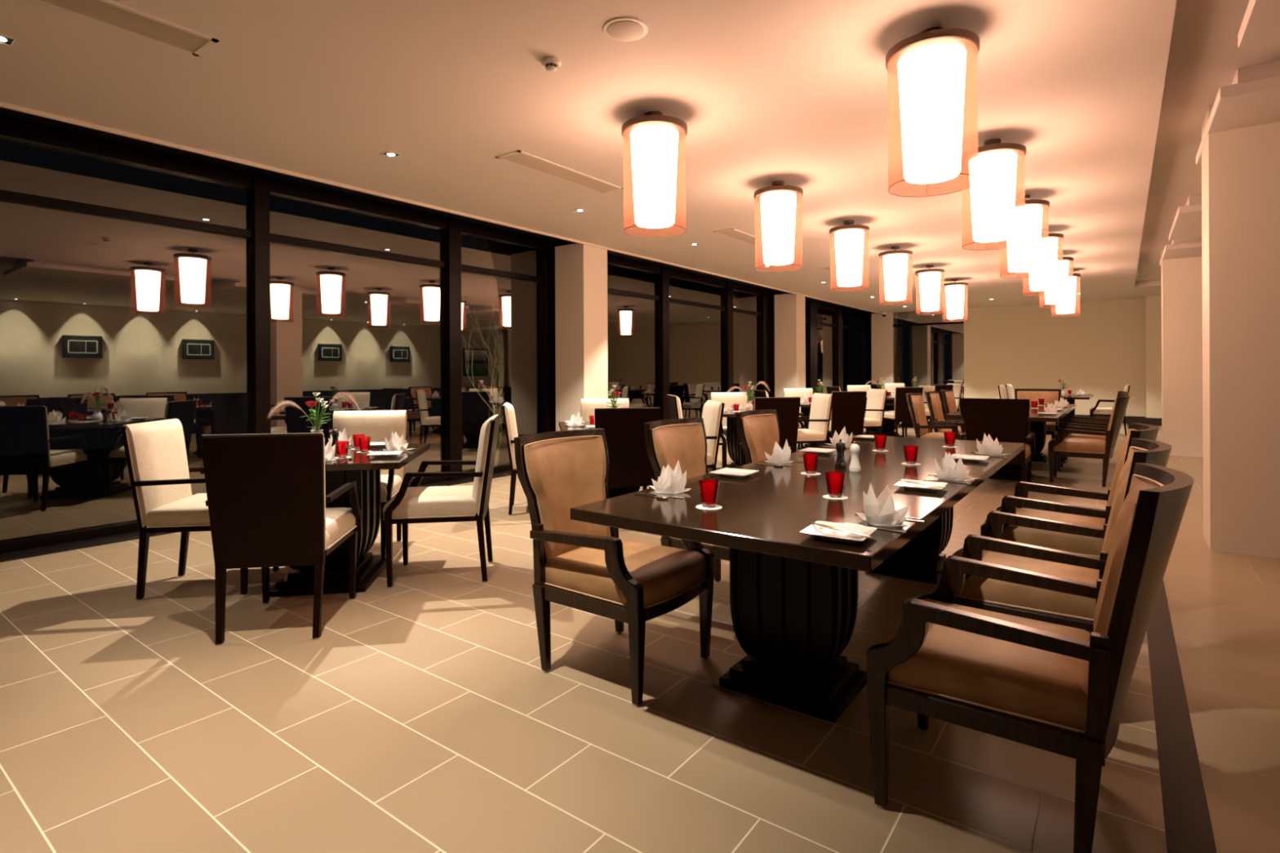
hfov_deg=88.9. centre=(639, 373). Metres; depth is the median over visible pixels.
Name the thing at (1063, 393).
flower vase
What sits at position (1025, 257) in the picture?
diffuser
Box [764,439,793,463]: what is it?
folded napkin
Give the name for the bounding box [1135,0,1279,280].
ceiling
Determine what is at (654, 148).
diffuser
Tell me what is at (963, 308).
trim
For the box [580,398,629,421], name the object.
upholstered armchair
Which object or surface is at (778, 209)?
diffuser
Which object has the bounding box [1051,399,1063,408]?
folded napkin
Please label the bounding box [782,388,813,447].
upholstered armchair
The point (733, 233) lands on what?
ceiling vent
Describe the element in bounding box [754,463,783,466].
spoon
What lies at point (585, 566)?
dining chair
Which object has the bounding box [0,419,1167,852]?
floor
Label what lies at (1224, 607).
floor
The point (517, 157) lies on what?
ceiling vent
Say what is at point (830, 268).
ceiling vent
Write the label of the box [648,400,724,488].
upholstered armchair
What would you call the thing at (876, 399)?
upholstered armchair
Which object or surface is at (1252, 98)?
ceiling
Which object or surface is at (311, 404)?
flower vase
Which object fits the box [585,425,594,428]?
plate
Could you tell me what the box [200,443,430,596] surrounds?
dining table
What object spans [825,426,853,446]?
folded napkin
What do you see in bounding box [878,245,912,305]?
pendant lamp
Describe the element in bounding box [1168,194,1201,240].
ceiling
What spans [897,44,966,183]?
diffuser
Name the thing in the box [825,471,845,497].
tumbler
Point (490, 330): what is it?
bare shrub
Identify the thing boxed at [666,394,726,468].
upholstered armchair
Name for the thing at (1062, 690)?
dining chair
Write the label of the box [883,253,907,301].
diffuser
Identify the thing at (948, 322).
window
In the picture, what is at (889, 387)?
upholstered armchair
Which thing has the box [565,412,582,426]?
folded napkin
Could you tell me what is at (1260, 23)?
ceiling
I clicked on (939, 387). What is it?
upholstered armchair
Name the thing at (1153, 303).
wall
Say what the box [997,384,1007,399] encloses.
upholstered armchair
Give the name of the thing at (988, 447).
folded napkin
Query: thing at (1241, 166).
wall column
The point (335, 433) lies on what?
pepper mill
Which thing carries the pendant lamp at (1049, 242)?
hanging from the ceiling at (802, 94)
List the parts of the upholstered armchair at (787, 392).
backrest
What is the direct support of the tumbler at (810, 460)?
on the coaster at (803, 473)
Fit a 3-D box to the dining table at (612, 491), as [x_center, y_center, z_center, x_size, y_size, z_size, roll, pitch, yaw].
[-0.235,0.846,5.977,0.980,0.750,0.980,0,0,-9]
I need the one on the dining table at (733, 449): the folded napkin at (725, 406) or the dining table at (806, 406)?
the folded napkin at (725, 406)
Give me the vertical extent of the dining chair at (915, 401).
0.952 m
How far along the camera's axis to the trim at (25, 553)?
4.71 m
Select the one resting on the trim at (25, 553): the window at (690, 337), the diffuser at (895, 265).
the window at (690, 337)
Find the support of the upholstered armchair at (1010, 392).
on the floor at (424, 715)
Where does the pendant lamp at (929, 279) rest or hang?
hanging from the ceiling at (802, 94)
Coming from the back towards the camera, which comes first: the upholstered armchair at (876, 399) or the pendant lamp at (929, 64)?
the upholstered armchair at (876, 399)
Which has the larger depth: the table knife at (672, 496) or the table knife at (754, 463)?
the table knife at (754, 463)
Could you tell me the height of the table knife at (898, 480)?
0.003 m
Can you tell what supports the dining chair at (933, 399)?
on the floor at (424, 715)
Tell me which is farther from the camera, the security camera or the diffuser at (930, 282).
the security camera
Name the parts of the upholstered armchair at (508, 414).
backrest panel, backrest, leg, leg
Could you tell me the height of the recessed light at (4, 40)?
0.004 m
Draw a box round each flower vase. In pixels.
[267,391,360,432]
[607,385,622,408]
[725,381,769,410]
[813,379,824,393]
[865,377,894,389]
[911,377,919,386]
[1057,377,1066,396]
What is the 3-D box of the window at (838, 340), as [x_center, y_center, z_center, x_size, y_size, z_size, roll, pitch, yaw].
[5.283,-0.305,17.575,0.150,3.000,7.850,0,0,36]
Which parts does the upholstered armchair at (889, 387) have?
backrest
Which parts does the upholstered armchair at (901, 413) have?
seat, leg, leg, backrest, backrest panel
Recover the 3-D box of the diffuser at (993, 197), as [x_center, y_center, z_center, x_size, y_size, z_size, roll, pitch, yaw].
[2.572,-1.271,4.759,0.310,0.582,0.310,0,0,18]
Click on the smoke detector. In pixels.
(551, 64)
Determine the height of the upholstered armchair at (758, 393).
0.956 m
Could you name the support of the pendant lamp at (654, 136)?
hanging from the ceiling at (802, 94)
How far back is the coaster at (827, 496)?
2.44 m
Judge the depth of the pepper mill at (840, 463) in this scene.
3.19 m
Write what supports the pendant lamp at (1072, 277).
hanging from the ceiling at (802, 94)
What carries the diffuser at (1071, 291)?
attached to the pendant lamp at (1072, 277)
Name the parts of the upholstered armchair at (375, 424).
backrest, leg, armrest, seat, leg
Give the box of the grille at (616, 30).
[606,20,644,40]
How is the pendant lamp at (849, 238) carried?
hanging from the ceiling at (802, 94)
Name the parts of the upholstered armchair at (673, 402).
backrest panel, backrest, seat, armrest, leg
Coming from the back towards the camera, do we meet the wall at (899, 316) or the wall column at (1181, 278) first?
the wall at (899, 316)
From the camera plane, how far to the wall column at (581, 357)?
8.50 m
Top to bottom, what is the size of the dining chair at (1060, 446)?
0.952 m
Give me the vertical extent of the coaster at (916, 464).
0.002 m
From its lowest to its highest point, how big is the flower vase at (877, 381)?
0.376 m
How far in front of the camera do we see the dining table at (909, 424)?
14.45 m
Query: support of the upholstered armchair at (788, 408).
on the floor at (424, 715)
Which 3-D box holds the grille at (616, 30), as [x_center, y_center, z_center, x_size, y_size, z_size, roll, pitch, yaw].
[-0.071,-1.670,3.187,0.184,0.012,0.184,0,0,36]
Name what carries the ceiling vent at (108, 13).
in the ceiling at (802, 94)
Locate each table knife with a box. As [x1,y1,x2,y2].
[635,491,683,498]
[754,462,793,466]
[810,522,872,537]
[854,513,924,522]
[897,480,946,488]
[928,474,981,479]
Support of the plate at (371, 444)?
on the dining table at (362, 468)
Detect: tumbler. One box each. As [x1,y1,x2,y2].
[335,440,349,457]
[352,434,364,448]
[357,436,370,452]
[588,415,594,425]
[697,479,719,507]
[733,404,739,411]
[802,453,818,474]
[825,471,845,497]
[873,435,886,450]
[902,444,918,464]
[943,431,956,446]
[1031,400,1037,408]
[1038,398,1044,405]
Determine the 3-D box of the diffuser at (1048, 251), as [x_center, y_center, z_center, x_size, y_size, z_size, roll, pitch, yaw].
[4.771,-1.281,7.735,0.310,0.582,0.310,0,0,18]
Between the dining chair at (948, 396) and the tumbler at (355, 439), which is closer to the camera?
the tumbler at (355, 439)
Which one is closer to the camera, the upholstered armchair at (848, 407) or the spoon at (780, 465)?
the spoon at (780, 465)
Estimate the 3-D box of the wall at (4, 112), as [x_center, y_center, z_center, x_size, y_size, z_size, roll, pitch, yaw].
[0.474,-1.882,10.648,0.820,0.200,24.900,0,0,36]
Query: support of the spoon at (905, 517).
on the dining table at (793, 595)
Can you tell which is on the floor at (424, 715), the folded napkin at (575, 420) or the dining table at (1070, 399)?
the dining table at (1070, 399)
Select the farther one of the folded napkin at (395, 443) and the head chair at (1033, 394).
the head chair at (1033, 394)
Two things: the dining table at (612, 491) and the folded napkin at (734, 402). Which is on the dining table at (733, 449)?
the folded napkin at (734, 402)
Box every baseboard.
[1075,414,1145,423]
[1145,417,1161,426]
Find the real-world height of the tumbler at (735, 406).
0.090 m
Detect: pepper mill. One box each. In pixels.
[331,427,339,450]
[835,439,846,468]
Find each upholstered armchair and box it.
[120,418,279,599]
[200,432,362,644]
[333,409,407,558]
[382,413,500,587]
[502,402,527,515]
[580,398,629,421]
[594,407,660,489]
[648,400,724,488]
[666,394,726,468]
[710,391,747,466]
[737,396,800,466]
[753,389,804,449]
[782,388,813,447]
[796,393,833,448]
[816,391,866,446]
[826,386,866,435]
[846,385,871,433]
[848,388,887,435]
[868,383,882,389]
[883,386,923,436]
[884,383,904,424]
[893,385,936,436]
[929,384,953,413]
[945,383,962,418]
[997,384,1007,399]
[1004,383,1014,399]
[1089,384,1129,435]
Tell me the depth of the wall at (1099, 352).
15.98 m
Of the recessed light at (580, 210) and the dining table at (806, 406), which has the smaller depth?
the recessed light at (580, 210)
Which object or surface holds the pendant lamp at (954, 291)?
hanging from the ceiling at (802, 94)
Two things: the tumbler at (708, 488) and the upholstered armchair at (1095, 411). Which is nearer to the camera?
the tumbler at (708, 488)
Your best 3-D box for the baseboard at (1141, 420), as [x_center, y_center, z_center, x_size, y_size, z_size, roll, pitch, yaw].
[10.109,1.087,16.146,3.800,0.170,0.020,0,0,36]
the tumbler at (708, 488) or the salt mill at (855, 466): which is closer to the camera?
the tumbler at (708, 488)
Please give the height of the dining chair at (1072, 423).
0.952 m
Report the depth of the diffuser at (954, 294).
11.72 m
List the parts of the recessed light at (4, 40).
bulb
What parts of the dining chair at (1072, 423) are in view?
leg, leg, seat, armrest, armrest, backrest frame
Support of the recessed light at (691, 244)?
in the ceiling at (802, 94)
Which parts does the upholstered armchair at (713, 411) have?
seat, seat frame, armrest, backrest, backrest panel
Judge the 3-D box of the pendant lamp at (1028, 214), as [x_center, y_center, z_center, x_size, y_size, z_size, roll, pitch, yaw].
[3.678,-1.318,6.255,0.426,0.759,0.426,0,0,18]
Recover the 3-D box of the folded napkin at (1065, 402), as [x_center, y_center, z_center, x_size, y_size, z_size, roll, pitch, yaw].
[5.696,0.378,8.785,0.156,0.125,0.154,0,0,5]
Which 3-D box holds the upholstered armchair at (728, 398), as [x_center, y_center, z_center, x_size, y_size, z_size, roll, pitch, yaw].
[1.258,0.736,8.598,0.536,0.956,0.636,0,0,-9]
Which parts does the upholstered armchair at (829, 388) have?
backrest panel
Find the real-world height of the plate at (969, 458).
0.018 m
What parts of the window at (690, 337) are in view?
pane, pane, pane, pane, pane, pane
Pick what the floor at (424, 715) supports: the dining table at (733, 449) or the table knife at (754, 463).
the dining table at (733, 449)
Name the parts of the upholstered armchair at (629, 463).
backrest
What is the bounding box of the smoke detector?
[541,56,560,72]
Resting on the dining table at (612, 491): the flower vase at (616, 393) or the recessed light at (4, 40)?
the flower vase at (616, 393)
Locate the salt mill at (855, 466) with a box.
[848,441,861,472]
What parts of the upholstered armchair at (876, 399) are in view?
seat, seat frame, armrest, backrest, backrest panel, leg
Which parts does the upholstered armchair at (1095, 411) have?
seat, seat frame, armrest, leg, backrest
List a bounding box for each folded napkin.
[324,440,337,461]
[328,427,351,445]
[382,431,413,451]
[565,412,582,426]
[649,460,691,493]
[722,400,728,412]
[730,400,742,409]
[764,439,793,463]
[799,395,804,403]
[803,395,809,401]
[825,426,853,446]
[857,482,909,526]
[931,450,974,480]
[973,433,1009,455]
[1044,403,1062,413]
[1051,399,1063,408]
[1057,396,1068,406]
[1077,389,1084,394]
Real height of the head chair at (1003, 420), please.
0.952 m
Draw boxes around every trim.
[0,102,880,314]
[0,471,517,562]
[894,308,964,313]
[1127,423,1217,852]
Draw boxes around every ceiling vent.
[31,0,218,57]
[495,150,623,194]
[713,228,763,248]
[819,266,836,274]
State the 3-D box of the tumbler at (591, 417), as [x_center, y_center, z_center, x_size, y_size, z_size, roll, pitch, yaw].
[-0.420,0.425,5.849,0.074,0.090,0.074,0,0,31]
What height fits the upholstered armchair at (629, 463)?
0.956 m
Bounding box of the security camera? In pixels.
[881,311,887,316]
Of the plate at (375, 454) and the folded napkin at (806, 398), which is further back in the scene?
the folded napkin at (806, 398)
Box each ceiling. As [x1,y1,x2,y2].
[0,0,1176,313]
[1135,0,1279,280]
[1160,237,1202,266]
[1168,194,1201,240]
[1195,59,1279,164]
[1237,0,1279,47]
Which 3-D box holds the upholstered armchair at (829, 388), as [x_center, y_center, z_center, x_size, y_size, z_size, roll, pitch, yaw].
[3.937,0.724,12.353,0.636,0.956,0.536,0,0,-9]
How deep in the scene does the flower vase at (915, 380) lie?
14.62 m
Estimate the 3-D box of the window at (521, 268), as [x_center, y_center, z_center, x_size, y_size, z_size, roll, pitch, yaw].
[-4.107,-0.261,4.868,0.150,3.000,10.150,0,0,36]
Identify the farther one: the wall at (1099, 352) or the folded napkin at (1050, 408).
the wall at (1099, 352)
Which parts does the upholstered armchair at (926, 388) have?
leg, backrest, seat, leg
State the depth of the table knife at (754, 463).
3.33 m
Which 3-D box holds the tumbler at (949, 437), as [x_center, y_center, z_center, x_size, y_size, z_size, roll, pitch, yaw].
[1.945,0.414,4.093,0.074,0.090,0.074,0,0,15]
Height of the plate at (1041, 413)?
0.018 m
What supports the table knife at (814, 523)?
on the plate at (819, 532)
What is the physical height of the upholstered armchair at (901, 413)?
0.956 m
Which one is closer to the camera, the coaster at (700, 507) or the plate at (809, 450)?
the coaster at (700, 507)
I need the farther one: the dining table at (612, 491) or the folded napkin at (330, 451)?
the dining table at (612, 491)
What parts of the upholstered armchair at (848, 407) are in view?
backrest panel, backrest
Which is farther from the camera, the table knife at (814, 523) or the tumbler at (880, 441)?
the tumbler at (880, 441)
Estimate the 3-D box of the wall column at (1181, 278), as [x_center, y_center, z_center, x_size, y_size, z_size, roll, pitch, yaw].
[7.909,-0.327,9.498,0.480,3.020,0.480,0,0,36]
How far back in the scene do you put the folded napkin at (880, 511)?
2.00 m
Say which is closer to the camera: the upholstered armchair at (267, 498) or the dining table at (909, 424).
the upholstered armchair at (267, 498)
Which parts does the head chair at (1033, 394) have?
backrest frame, backrest, seat, seat frame, armrest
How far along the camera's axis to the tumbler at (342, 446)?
3.68 m
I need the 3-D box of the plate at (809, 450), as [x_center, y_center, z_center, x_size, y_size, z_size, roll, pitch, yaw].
[1.039,0.456,3.809,0.178,0.018,0.178,0,0,33]
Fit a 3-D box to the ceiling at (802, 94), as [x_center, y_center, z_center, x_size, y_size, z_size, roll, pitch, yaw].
[5.802,-1.857,5.280,14.130,0.300,22.600,0,0,36]
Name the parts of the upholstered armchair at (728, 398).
seat, leg, backrest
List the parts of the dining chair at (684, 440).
leg, backrest frame, backrest, seat frame, leg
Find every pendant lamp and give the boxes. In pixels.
[621,111,687,237]
[753,180,803,271]
[829,220,869,292]
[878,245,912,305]
[885,26,979,197]
[915,265,944,315]
[942,279,968,321]
[960,138,1026,250]
[999,195,1049,278]
[1022,228,1063,295]
[1039,253,1073,308]
[1050,270,1080,316]
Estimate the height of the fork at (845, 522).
0.003 m
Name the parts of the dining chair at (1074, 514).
seat, armrest, armrest, post, post, backrest, backrest frame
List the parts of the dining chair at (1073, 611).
seat frame, armrest, seat, armrest, leg, post, post, backrest, backrest frame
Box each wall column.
[555,243,608,431]
[774,293,805,397]
[1160,246,1203,457]
[1201,104,1279,558]
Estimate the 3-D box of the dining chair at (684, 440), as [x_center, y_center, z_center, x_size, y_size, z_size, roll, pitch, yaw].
[0.423,0.742,3.532,0.740,0.952,0.566,0,0,36]
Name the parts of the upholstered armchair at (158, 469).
backrest panel, leg, backrest, armrest, seat, seat frame, leg, armrest, leg, leg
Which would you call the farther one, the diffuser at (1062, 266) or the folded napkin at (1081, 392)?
the folded napkin at (1081, 392)
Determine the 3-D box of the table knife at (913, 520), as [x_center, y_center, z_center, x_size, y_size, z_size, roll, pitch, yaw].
[0.800,0.464,2.102,0.215,0.003,0.020,0,0,35]
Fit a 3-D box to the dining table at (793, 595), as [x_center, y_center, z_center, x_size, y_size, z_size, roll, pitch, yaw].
[1.139,0.840,3.283,1.040,0.750,3.250,0,0,36]
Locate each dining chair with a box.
[513,428,714,706]
[644,417,729,582]
[735,409,780,464]
[866,462,1193,852]
[905,393,965,439]
[924,391,964,433]
[937,438,1172,632]
[940,389,960,427]
[980,422,1159,557]
[1048,395,1129,487]
[1055,393,1128,474]
[1062,391,1128,463]
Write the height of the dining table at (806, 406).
0.750 m
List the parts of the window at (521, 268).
pane, pane, pane, pane, pane, pane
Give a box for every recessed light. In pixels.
[0,34,18,47]
[379,151,402,158]
[572,208,588,213]
[688,243,700,245]
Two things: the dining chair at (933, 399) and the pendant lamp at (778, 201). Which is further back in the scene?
the dining chair at (933, 399)
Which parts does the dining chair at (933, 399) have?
backrest frame, post, backrest, armrest, seat, armrest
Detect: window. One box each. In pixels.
[0,115,564,553]
[564,243,776,420]
[776,292,871,394]
[893,321,964,417]
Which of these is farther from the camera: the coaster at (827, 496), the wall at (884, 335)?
the wall at (884, 335)
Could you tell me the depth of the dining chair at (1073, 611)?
2.41 m
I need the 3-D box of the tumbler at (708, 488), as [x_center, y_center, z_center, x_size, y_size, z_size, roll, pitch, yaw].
[0.241,0.422,2.284,0.074,0.090,0.074,0,0,-29]
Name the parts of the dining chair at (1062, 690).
leg, leg, seat frame, seat, armrest, armrest, leg, post, post, backrest, backrest frame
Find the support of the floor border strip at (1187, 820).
on the floor at (424, 715)
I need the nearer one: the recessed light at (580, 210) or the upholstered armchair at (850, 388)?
the recessed light at (580, 210)
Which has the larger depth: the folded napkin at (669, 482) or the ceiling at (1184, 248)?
the ceiling at (1184, 248)
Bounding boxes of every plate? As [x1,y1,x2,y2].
[366,450,404,457]
[369,441,389,447]
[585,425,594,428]
[709,467,759,477]
[799,447,836,454]
[799,520,877,542]
[854,435,874,439]
[893,479,947,491]
[951,453,989,462]
[1037,412,1056,414]
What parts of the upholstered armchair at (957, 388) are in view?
backrest, backrest panel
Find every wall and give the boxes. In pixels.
[0,106,902,315]
[871,312,897,389]
[897,315,901,383]
[964,297,1145,416]
[1145,295,1161,417]
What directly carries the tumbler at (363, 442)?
on the coaster
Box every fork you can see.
[844,522,906,533]
[923,479,971,484]
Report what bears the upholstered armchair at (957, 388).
on the floor at (424, 715)
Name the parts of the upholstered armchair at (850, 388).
backrest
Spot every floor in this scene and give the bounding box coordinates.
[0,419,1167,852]
[1155,425,1279,852]
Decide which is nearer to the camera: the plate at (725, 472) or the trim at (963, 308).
the plate at (725, 472)
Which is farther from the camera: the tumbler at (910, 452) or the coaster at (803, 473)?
the tumbler at (910, 452)
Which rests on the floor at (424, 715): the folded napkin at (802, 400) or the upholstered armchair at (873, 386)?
the upholstered armchair at (873, 386)
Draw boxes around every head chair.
[960,398,1035,482]
[1014,388,1061,439]
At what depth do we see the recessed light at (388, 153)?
4.97 m
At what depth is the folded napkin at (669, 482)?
2.55 m
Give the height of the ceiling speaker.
0.016 m
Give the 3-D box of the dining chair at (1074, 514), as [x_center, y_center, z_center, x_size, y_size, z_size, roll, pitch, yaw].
[2.167,0.734,3.313,0.740,0.952,0.566,0,0,36]
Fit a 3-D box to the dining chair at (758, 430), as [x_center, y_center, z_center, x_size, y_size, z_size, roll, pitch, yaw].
[1.036,0.739,4.360,0.740,0.952,0.566,0,0,36]
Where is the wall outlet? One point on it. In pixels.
(1131, 398)
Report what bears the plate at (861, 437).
on the dining table at (793, 595)
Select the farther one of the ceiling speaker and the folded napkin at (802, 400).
the folded napkin at (802, 400)
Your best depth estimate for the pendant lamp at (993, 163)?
4.64 m
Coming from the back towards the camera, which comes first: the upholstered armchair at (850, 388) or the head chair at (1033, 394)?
the upholstered armchair at (850, 388)
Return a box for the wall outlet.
[1128,396,1134,400]
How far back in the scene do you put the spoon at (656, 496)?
2.46 m
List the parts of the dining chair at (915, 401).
backrest frame, post, backrest, armrest, seat, armrest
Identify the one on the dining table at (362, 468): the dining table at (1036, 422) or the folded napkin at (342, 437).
the folded napkin at (342, 437)
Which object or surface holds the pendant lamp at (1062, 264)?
hanging from the ceiling at (802, 94)
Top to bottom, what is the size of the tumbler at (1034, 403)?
0.090 m
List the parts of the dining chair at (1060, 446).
leg, leg, seat, seat frame, armrest, armrest, leg, post, backrest, backrest frame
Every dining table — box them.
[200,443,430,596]
[559,421,640,497]
[570,435,1024,723]
[701,408,803,467]
[797,401,839,449]
[862,395,902,436]
[897,418,928,427]
[945,403,1075,481]
[1057,394,1093,432]
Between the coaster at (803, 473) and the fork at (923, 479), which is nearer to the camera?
the fork at (923, 479)
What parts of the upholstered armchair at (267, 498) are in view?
leg, backrest panel, backrest, leg, leg, seat frame, seat, armrest, leg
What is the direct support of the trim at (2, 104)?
attached to the wall at (884, 335)
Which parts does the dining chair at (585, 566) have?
post, leg, backrest frame, backrest, armrest, post, leg, seat frame, seat, leg, armrest, leg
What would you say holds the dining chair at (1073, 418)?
on the floor at (424, 715)
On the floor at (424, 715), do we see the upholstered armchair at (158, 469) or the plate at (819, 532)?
the upholstered armchair at (158, 469)
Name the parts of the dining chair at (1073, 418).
armrest, armrest, backrest frame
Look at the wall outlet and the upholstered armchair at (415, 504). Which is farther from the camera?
the wall outlet
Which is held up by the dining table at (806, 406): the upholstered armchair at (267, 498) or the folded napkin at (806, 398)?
the folded napkin at (806, 398)
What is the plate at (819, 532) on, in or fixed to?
on the dining table at (793, 595)
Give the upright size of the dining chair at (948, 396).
0.952 m
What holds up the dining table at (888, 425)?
on the floor at (424, 715)
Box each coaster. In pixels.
[695,504,722,510]
[800,471,821,475]
[822,494,848,499]
[901,462,920,465]
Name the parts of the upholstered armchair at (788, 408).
armrest, leg, backrest, backrest panel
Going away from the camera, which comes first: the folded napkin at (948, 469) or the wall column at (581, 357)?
the folded napkin at (948, 469)
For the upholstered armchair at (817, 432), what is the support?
on the floor at (424, 715)
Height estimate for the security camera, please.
0.130 m
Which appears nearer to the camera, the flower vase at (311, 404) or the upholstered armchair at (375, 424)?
the flower vase at (311, 404)
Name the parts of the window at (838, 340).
pane, pane, pane, pane, pane, pane, pane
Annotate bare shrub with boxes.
[461,296,497,414]
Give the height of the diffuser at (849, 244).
0.582 m
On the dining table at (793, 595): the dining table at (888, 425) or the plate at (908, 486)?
the plate at (908, 486)
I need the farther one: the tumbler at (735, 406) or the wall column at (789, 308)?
the wall column at (789, 308)
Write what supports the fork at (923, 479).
on the dining table at (793, 595)
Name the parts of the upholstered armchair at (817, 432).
armrest, seat, seat frame, armrest, backrest, backrest panel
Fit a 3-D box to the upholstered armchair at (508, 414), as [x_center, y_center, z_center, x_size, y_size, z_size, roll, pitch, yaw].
[-0.904,0.746,5.877,0.636,0.956,0.536,0,0,-9]
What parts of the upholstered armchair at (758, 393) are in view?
backrest panel, armrest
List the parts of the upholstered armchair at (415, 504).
leg, leg, seat, armrest, seat frame, armrest, leg, backrest, leg, backrest panel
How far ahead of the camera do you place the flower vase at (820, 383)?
10.12 m
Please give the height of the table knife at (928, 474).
0.003 m
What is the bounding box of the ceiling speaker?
[602,17,648,41]
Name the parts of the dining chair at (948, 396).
backrest frame, backrest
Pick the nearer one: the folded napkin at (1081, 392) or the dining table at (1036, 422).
the dining table at (1036, 422)
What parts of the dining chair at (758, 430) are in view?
backrest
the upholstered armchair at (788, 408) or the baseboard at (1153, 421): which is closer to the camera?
the upholstered armchair at (788, 408)
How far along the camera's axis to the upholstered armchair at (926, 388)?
12.39 m
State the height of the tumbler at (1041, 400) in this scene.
0.090 m
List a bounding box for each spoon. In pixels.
[634,493,668,499]
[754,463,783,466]
[905,516,920,519]
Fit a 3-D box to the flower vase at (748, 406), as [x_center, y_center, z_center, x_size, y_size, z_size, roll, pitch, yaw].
[1.335,0.275,8.018,0.599,0.376,0.160,0,0,-8]
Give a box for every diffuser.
[630,125,678,228]
[760,191,795,265]
[834,230,863,286]
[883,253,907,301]
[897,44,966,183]
[919,272,940,311]
[945,285,964,319]
[968,151,1017,242]
[1006,205,1042,272]
[1029,238,1057,291]
[1044,260,1068,304]
[1055,276,1076,313]
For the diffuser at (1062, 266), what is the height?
0.582 m

